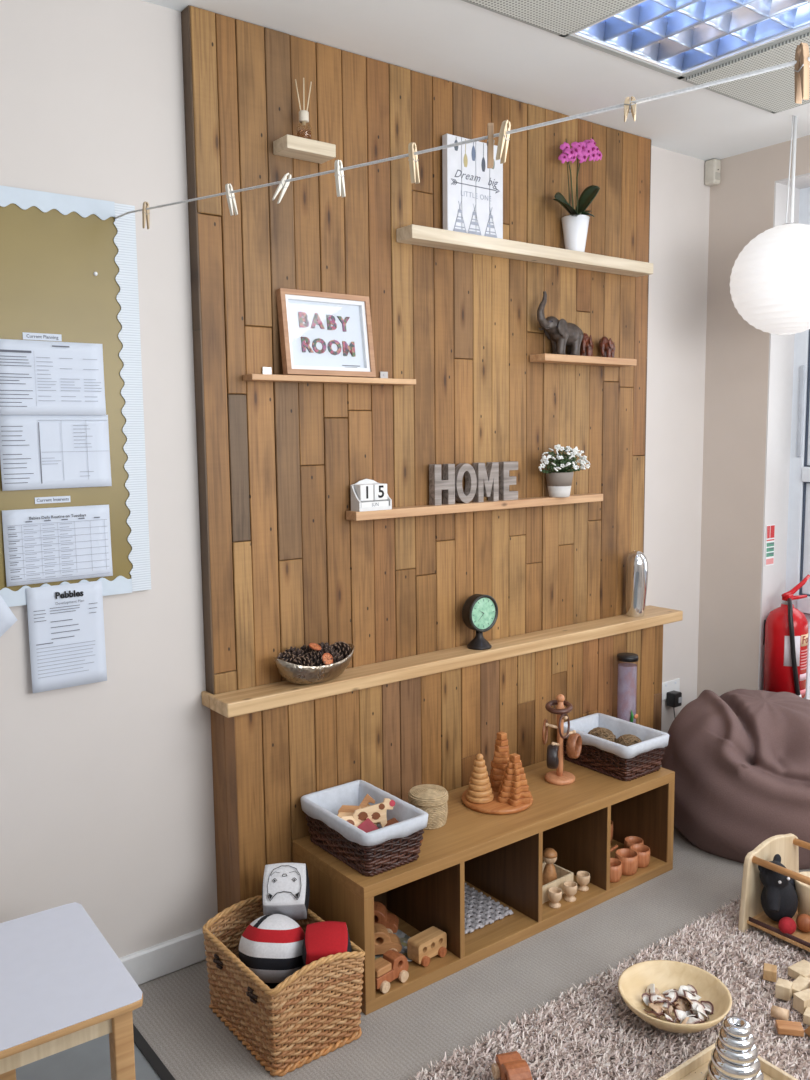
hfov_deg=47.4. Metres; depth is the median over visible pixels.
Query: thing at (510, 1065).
toy car
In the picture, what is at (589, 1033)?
shaggy rug
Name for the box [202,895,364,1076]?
wicker basket
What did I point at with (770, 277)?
paper lantern
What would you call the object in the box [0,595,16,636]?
loose sheet
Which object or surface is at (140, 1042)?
trim
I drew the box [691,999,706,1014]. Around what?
shell
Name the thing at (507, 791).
stacking toy
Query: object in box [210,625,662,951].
panel
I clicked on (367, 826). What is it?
barn
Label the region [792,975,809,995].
building block
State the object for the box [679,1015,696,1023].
shell
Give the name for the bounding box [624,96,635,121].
peg
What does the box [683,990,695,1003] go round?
shell
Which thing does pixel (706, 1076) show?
metal ring
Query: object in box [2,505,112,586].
sheet
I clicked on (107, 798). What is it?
wall
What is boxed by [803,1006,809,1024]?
building block
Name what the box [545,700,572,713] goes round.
bangle
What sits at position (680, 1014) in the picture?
shell
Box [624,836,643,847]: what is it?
wooden cup
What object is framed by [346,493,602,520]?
wall shelf
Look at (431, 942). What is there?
bus
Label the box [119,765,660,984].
baseboard
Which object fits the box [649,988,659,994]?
shell
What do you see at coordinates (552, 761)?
bangle
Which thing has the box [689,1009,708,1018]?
shell
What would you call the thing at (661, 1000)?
shell
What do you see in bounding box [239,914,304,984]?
ball
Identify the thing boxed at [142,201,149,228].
peg
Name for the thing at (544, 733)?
bangle
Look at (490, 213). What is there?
print
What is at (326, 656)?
slice
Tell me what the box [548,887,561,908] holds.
egg cup
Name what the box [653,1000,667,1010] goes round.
shell
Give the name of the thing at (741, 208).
wall
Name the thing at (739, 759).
beanbag
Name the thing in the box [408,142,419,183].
peg
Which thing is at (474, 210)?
print
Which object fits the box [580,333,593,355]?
elephant figurine
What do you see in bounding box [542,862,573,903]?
wooden crate
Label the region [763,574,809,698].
fire extinguisher
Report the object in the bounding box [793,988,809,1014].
building block
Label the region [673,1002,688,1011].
shell
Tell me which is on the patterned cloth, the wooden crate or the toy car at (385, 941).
the toy car at (385, 941)
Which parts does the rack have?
board, rail, rail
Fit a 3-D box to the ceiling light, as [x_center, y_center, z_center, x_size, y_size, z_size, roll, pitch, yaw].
[0.921,-1.639,2.844,0.576,0.099,0.600,-6,8,-37]
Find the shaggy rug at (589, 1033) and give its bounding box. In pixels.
[407,896,809,1079]
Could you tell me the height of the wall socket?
0.086 m
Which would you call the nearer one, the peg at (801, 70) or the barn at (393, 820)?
the peg at (801, 70)
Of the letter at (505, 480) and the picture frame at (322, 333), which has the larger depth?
the letter at (505, 480)
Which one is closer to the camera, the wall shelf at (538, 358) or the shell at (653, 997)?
the shell at (653, 997)
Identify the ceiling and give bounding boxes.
[142,0,809,160]
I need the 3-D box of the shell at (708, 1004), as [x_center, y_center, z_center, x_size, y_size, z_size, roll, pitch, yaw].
[0.870,1.345,2.653,0.028,0.027,0.057,-4,7,-24]
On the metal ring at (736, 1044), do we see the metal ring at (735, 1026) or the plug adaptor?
the metal ring at (735, 1026)
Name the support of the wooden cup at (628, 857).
on the cubby unit
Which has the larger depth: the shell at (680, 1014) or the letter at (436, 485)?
the letter at (436, 485)
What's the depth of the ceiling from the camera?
3.14 m
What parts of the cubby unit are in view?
panel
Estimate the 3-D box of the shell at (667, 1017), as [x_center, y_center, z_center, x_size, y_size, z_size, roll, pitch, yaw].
[0.745,1.350,2.601,0.027,0.030,0.043,0,7,8]
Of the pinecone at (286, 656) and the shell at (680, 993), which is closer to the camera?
the shell at (680, 993)
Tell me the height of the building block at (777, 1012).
0.032 m
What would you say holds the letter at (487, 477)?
on the wall shelf at (422, 510)
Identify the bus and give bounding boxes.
[407,926,446,966]
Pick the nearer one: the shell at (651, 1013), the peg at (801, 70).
the peg at (801, 70)
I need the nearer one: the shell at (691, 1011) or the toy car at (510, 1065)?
the toy car at (510, 1065)
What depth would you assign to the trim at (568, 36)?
3.03 m
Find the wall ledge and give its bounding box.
[201,605,682,717]
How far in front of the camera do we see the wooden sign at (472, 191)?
3.33 m
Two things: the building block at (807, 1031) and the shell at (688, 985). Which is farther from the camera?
the shell at (688, 985)
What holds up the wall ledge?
on the panel at (395, 738)
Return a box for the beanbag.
[661,689,809,868]
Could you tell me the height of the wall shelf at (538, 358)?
0.028 m
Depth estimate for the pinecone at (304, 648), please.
3.06 m
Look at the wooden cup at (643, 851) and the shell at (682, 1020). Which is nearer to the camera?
the shell at (682, 1020)
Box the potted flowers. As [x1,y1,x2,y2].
[538,444,589,496]
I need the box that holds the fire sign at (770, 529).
[765,524,774,565]
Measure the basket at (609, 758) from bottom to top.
0.145 m
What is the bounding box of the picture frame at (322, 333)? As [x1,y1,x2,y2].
[276,288,375,377]
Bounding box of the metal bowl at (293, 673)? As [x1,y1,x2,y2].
[273,644,353,684]
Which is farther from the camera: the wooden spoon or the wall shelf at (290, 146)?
the wooden spoon
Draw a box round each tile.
[468,0,639,34]
[686,32,809,112]
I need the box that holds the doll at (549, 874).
[542,848,556,884]
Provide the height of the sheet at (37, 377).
0.203 m
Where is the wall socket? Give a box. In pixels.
[662,678,679,699]
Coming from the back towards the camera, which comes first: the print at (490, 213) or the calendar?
the print at (490, 213)
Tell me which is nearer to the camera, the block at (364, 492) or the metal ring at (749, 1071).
the metal ring at (749, 1071)
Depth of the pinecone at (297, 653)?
3.02 m
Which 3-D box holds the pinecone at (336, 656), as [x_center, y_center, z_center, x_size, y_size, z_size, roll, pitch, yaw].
[-0.247,0.396,3.062,0.079,0.068,0.065,2,7,22]
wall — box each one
[0,0,709,957]
[697,135,809,697]
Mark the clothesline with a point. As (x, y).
(784, 65)
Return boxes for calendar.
[351,479,391,511]
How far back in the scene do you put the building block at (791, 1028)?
2.57 m
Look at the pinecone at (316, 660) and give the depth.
3.01 m
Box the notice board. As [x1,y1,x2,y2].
[0,185,150,606]
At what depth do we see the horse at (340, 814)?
2.93 m
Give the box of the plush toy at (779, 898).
[758,854,797,921]
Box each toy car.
[374,901,398,932]
[374,923,401,954]
[492,1051,531,1079]
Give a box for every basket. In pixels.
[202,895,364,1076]
[300,780,427,875]
[408,784,447,829]
[563,713,668,780]
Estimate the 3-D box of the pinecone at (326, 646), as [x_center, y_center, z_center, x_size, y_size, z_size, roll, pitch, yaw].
[-0.269,0.375,3.101,0.064,0.064,0.078,-3,7,-21]
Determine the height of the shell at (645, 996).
0.033 m
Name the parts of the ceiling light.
cross blade, cross blade, cross blade, cross blade, mirror blade, cross blade, cross blade, cross blade, cross blade, cross blade, mirror blade, cross blade, cross blade, mirror blade, cross blade, cross blade, mirror blade, cross blade, cross blade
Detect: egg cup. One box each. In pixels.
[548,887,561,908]
[563,881,577,901]
[576,871,589,891]
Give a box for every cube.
[262,863,309,920]
[302,921,351,983]
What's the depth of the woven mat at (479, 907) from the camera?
3.22 m
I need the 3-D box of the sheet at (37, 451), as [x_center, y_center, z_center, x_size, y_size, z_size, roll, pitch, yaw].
[-0.979,-0.248,2.595,0.302,0.206,0.006,-6,8,-37]
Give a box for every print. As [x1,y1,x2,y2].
[288,300,363,367]
[453,201,466,232]
[468,204,481,235]
[484,207,496,237]
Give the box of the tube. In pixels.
[617,653,637,722]
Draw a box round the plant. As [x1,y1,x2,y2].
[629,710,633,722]
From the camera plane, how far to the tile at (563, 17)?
2.72 m
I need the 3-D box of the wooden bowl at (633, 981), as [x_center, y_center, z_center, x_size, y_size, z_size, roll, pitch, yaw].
[0.776,1.336,2.663,0.316,0.076,0.316,-6,8,-37]
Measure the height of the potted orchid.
0.446 m
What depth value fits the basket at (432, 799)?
3.08 m
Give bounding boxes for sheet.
[0,339,105,414]
[0,415,111,490]
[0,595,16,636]
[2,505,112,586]
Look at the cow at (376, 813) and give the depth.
2.91 m
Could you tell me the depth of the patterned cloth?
3.03 m
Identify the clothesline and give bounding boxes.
[114,57,809,218]
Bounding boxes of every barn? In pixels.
[357,818,377,832]
[384,818,397,826]
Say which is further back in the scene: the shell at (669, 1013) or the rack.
the rack
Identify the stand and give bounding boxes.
[545,694,575,784]
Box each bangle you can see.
[542,719,547,744]
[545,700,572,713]
[546,744,558,768]
[558,714,569,738]
[566,733,581,758]
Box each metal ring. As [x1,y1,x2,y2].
[703,1070,711,1079]
[708,1059,763,1079]
[711,1047,760,1079]
[715,1036,757,1064]
[718,1026,754,1050]
[722,1016,751,1038]
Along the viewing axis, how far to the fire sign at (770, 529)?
4.29 m
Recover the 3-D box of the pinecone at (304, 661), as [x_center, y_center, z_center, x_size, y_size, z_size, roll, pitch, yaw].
[-0.335,0.411,2.991,0.068,0.071,0.083,1,7,16]
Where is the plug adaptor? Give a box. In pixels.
[667,690,681,717]
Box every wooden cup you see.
[610,857,621,882]
[615,848,637,875]
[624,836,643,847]
[629,844,649,867]
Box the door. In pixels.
[785,187,809,699]
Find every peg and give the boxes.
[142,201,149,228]
[225,184,237,215]
[272,173,290,203]
[334,160,344,196]
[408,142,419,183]
[487,123,493,167]
[496,120,510,163]
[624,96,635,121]
[793,43,809,103]
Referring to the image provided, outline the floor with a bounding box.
[16,826,809,1079]
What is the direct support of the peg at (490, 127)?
attached to the clothesline
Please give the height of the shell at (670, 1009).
0.028 m
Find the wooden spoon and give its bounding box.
[610,845,617,852]
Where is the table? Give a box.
[0,902,142,1079]
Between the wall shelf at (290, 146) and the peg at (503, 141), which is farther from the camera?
the wall shelf at (290, 146)
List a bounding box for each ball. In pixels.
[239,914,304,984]
[587,727,615,741]
[615,734,641,745]
[778,917,795,933]
[796,914,809,931]
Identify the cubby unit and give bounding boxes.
[293,755,674,1014]
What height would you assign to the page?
0.300 m
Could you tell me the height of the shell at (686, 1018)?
0.027 m
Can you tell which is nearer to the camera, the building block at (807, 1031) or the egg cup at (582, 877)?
the building block at (807, 1031)
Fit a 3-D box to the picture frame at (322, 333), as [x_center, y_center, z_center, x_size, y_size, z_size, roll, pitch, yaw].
[-0.254,-0.673,3.026,0.344,0.273,0.062,-6,8,-37]
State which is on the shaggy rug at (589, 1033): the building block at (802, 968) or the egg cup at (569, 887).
the building block at (802, 968)
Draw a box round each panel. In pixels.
[181,5,650,694]
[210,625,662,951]
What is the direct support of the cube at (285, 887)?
in the wicker basket at (242, 1000)
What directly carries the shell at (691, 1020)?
in the wooden bowl at (633, 981)
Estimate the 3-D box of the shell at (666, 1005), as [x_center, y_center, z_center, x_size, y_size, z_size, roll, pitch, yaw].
[0.746,1.343,2.660,0.032,0.022,0.038,2,7,19]
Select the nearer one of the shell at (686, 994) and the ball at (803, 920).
the shell at (686, 994)
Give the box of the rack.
[738,833,809,951]
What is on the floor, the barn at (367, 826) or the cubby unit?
the cubby unit
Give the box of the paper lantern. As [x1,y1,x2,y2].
[730,115,809,334]
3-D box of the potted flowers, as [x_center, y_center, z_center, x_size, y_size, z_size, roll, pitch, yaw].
[0.627,-0.279,3.704,0.291,0.212,0.128,-6,9,-41]
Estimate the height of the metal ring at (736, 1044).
0.030 m
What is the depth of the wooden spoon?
3.61 m
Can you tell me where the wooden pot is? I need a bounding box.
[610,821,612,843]
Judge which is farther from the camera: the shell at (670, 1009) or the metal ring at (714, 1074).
the shell at (670, 1009)
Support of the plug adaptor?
attached to the wall at (107, 798)
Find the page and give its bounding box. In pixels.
[26,580,106,692]
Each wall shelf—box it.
[243,367,415,384]
[273,134,335,163]
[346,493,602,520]
[396,224,652,276]
[530,353,636,366]
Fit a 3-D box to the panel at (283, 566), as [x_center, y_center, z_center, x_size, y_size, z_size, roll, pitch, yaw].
[0.212,-0.618,3.465,2.131,2.062,0.058,-6,8,-37]
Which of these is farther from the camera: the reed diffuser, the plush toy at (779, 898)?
the plush toy at (779, 898)
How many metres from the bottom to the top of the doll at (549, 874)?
0.142 m
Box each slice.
[309,643,320,650]
[322,653,332,664]
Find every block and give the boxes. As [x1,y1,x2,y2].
[354,484,373,500]
[361,500,388,507]
[373,483,386,499]
[763,963,776,981]
[771,1005,788,1020]
[775,978,792,1001]
[775,1020,803,1036]
[788,959,809,978]
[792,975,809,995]
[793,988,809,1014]
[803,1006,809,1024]
[804,1026,809,1036]
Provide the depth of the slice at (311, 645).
3.03 m
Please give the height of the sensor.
0.112 m
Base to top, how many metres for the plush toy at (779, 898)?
0.212 m
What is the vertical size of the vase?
0.290 m
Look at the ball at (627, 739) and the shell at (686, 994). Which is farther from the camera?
the ball at (627, 739)
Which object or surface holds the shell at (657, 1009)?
in the wooden bowl at (633, 981)
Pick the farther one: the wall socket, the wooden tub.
the wall socket
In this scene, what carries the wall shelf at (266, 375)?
attached to the panel at (283, 566)
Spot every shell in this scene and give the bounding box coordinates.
[642,993,649,1005]
[644,1009,664,1016]
[645,984,655,994]
[648,1003,662,1016]
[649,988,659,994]
[649,994,660,1002]
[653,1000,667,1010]
[654,998,668,1003]
[662,1002,669,1008]
[663,1004,672,1016]
[664,989,677,1003]
[664,1013,673,1022]
[668,1010,678,1023]
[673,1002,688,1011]
[674,1009,686,1022]
[676,998,687,1004]
[677,985,687,998]
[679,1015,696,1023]
[681,1017,689,1023]
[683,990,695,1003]
[686,1017,699,1023]
[687,984,696,993]
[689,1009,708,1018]
[690,1004,698,1017]
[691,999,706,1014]
[696,1005,706,1022]
[700,1001,713,1014]
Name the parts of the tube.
lid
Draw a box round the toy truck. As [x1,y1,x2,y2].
[375,950,408,992]
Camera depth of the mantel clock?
3.48 m
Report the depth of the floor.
2.79 m
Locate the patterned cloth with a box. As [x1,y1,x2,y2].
[375,929,412,960]
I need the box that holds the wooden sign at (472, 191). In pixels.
[442,134,502,238]
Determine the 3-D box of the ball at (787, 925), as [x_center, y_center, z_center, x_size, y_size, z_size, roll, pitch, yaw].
[1.255,1.266,3.029,0.060,0.054,0.054,-6,8,-37]
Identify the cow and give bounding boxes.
[341,816,360,826]
[352,798,394,827]
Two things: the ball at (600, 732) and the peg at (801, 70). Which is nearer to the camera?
the peg at (801, 70)
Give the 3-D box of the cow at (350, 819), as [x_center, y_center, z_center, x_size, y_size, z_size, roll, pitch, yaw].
[-0.152,0.895,2.893,0.118,0.062,0.054,-5,8,-33]
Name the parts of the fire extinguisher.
lever, carry handle, pink panel, panel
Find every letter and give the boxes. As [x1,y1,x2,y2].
[429,464,454,504]
[455,463,476,502]
[473,462,498,501]
[499,461,517,500]
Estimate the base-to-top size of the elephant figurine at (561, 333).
0.242 m
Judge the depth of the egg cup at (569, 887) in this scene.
3.30 m
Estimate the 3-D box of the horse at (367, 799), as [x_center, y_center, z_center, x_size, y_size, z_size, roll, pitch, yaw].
[-0.155,0.870,2.966,0.125,0.093,0.051,-2,7,-12]
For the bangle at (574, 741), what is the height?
0.096 m
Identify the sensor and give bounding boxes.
[704,159,720,185]
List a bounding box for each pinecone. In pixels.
[277,651,295,662]
[286,646,305,657]
[292,656,312,665]
[300,645,319,655]
[305,652,327,665]
[317,642,334,654]
[321,649,341,663]
[331,641,350,659]
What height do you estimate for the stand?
0.334 m
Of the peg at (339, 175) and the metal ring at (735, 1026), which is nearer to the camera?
the peg at (339, 175)
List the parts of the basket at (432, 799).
lid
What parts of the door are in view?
sash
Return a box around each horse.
[337,804,370,817]
[338,794,374,812]
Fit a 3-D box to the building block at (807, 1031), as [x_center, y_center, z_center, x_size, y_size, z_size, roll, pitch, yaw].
[1.141,1.358,2.557,0.036,0.040,0.059,-3,7,-16]
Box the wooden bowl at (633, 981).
[618,960,731,1033]
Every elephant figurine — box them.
[537,291,582,355]
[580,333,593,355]
[599,336,614,357]
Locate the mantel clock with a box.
[462,594,497,649]
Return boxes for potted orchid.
[553,138,601,251]
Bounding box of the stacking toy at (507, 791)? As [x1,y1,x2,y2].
[461,731,532,814]
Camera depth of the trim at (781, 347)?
4.27 m
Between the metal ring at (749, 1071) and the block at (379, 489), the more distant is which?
the block at (379, 489)
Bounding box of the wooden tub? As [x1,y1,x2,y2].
[794,871,809,915]
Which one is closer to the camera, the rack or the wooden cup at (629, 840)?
the rack
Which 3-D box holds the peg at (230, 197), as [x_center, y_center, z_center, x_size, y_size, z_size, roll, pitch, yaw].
[-0.412,-0.809,2.195,0.013,0.072,0.029,6,9,44]
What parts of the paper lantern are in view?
lamp shade, cord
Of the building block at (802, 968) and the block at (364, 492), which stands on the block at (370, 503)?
the block at (364, 492)
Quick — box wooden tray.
[657,1043,797,1079]
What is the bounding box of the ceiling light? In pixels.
[570,0,809,74]
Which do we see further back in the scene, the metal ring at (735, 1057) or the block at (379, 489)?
the block at (379, 489)
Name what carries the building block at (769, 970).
on the shaggy rug at (589, 1033)
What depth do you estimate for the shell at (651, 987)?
2.72 m
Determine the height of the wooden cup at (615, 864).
0.066 m
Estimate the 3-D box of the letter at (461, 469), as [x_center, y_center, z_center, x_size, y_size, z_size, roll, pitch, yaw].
[0.220,-0.212,3.444,0.100,0.148,0.034,-6,8,-37]
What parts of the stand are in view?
knob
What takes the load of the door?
in the wall at (741, 208)
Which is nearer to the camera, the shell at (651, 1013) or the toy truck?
the shell at (651, 1013)
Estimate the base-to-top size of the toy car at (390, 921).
0.099 m
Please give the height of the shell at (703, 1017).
0.033 m
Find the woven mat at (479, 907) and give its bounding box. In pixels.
[465,883,513,933]
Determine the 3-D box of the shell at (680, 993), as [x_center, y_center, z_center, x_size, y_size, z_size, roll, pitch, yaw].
[0.825,1.334,2.722,0.056,0.024,0.030,-2,7,-14]
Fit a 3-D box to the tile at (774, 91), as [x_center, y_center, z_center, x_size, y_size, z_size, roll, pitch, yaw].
[1.399,-1.636,3.214,0.576,0.018,0.576,-6,8,-37]
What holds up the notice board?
attached to the wall at (107, 798)
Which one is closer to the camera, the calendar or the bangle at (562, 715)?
the calendar
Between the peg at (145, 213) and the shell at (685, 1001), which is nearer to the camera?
the peg at (145, 213)
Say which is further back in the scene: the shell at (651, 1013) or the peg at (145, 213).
the shell at (651, 1013)
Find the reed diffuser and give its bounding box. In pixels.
[295,78,311,124]
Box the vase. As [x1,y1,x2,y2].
[625,551,647,616]
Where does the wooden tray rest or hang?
on the shaggy rug at (589, 1033)
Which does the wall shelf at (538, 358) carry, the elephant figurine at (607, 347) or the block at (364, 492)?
the elephant figurine at (607, 347)
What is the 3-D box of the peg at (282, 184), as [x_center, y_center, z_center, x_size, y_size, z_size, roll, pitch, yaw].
[-0.270,-0.771,2.020,0.044,0.067,0.013,-5,8,-31]
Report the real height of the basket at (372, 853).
0.148 m
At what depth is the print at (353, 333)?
3.03 m
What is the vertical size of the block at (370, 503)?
0.020 m
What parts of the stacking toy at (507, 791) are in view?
round knob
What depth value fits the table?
2.10 m
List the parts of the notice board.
heading strip, heading strip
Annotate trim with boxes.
[133,1024,174,1079]
[462,0,809,113]
[758,173,809,689]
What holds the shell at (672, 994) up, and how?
in the wooden bowl at (633, 981)
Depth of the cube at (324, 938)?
2.61 m
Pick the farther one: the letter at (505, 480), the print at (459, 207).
the letter at (505, 480)
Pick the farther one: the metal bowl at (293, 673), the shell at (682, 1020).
the metal bowl at (293, 673)
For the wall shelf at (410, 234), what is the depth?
3.44 m

